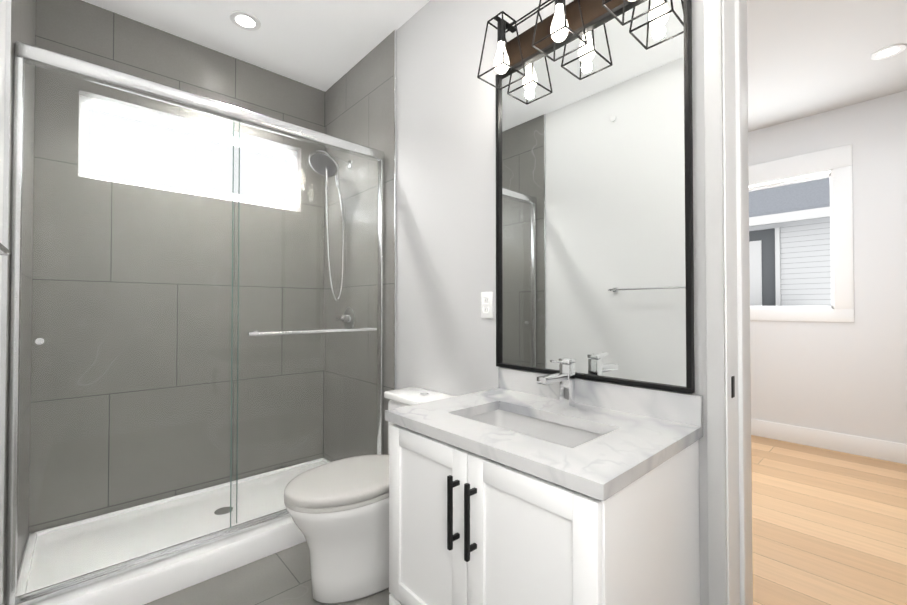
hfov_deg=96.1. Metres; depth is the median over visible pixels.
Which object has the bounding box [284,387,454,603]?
toilet
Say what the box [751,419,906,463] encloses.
baseboard
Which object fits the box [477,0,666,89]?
sconce
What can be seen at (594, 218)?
mirror
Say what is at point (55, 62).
shower door
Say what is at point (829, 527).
floor
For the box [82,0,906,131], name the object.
ceiling
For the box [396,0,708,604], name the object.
wall
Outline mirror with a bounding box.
[496,0,694,393]
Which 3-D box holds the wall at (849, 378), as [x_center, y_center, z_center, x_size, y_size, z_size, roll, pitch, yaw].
[3.001,-0.183,3.449,0.150,2.740,5.800,1,-1,-42]
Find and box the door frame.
[704,0,752,604]
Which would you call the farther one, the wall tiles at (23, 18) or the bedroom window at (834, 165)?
the bedroom window at (834, 165)
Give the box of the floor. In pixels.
[144,435,906,604]
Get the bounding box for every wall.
[0,0,5,356]
[28,0,324,535]
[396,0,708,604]
[748,90,906,443]
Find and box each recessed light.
[229,10,260,30]
[870,44,906,59]
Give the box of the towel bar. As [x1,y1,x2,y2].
[0,243,10,254]
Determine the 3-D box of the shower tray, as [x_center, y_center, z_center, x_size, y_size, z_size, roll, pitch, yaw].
[-1.206,1.114,2.148,1.515,0.110,0.882,1,-1,-42]
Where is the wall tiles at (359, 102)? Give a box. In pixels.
[324,30,394,461]
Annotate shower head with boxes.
[309,150,354,328]
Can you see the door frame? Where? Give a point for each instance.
(737, 332)
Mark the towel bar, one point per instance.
(4, 250)
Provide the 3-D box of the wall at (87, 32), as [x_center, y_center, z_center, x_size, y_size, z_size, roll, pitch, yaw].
[-1.506,-0.195,2.592,1.888,2.740,0.150,1,-1,-42]
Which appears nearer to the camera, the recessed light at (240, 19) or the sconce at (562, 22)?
the sconce at (562, 22)
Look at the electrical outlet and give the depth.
1.79 m
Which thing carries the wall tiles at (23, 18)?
attached to the wall at (2, 40)
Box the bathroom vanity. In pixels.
[385,358,702,604]
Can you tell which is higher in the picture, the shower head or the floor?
the shower head
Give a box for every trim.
[0,0,11,604]
[394,29,396,389]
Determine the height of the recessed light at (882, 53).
0.007 m
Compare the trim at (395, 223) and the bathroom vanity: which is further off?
the trim at (395, 223)
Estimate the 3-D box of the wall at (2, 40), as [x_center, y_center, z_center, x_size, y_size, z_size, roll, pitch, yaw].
[-0.958,-0.222,0.676,0.120,2.740,3.723,1,-1,-42]
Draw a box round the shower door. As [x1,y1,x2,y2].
[6,41,384,604]
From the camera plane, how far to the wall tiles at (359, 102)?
2.62 m
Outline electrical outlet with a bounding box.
[481,292,492,317]
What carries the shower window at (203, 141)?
in the wall at (87, 32)
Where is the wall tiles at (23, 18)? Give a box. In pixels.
[3,0,35,604]
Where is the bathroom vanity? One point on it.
(564, 486)
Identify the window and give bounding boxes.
[78,95,296,210]
[748,144,853,321]
[749,178,830,305]
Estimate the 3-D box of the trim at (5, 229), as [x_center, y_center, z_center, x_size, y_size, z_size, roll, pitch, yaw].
[-1.464,-0.212,1.331,0.012,2.740,0.008,1,-1,-42]
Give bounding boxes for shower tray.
[17,458,329,604]

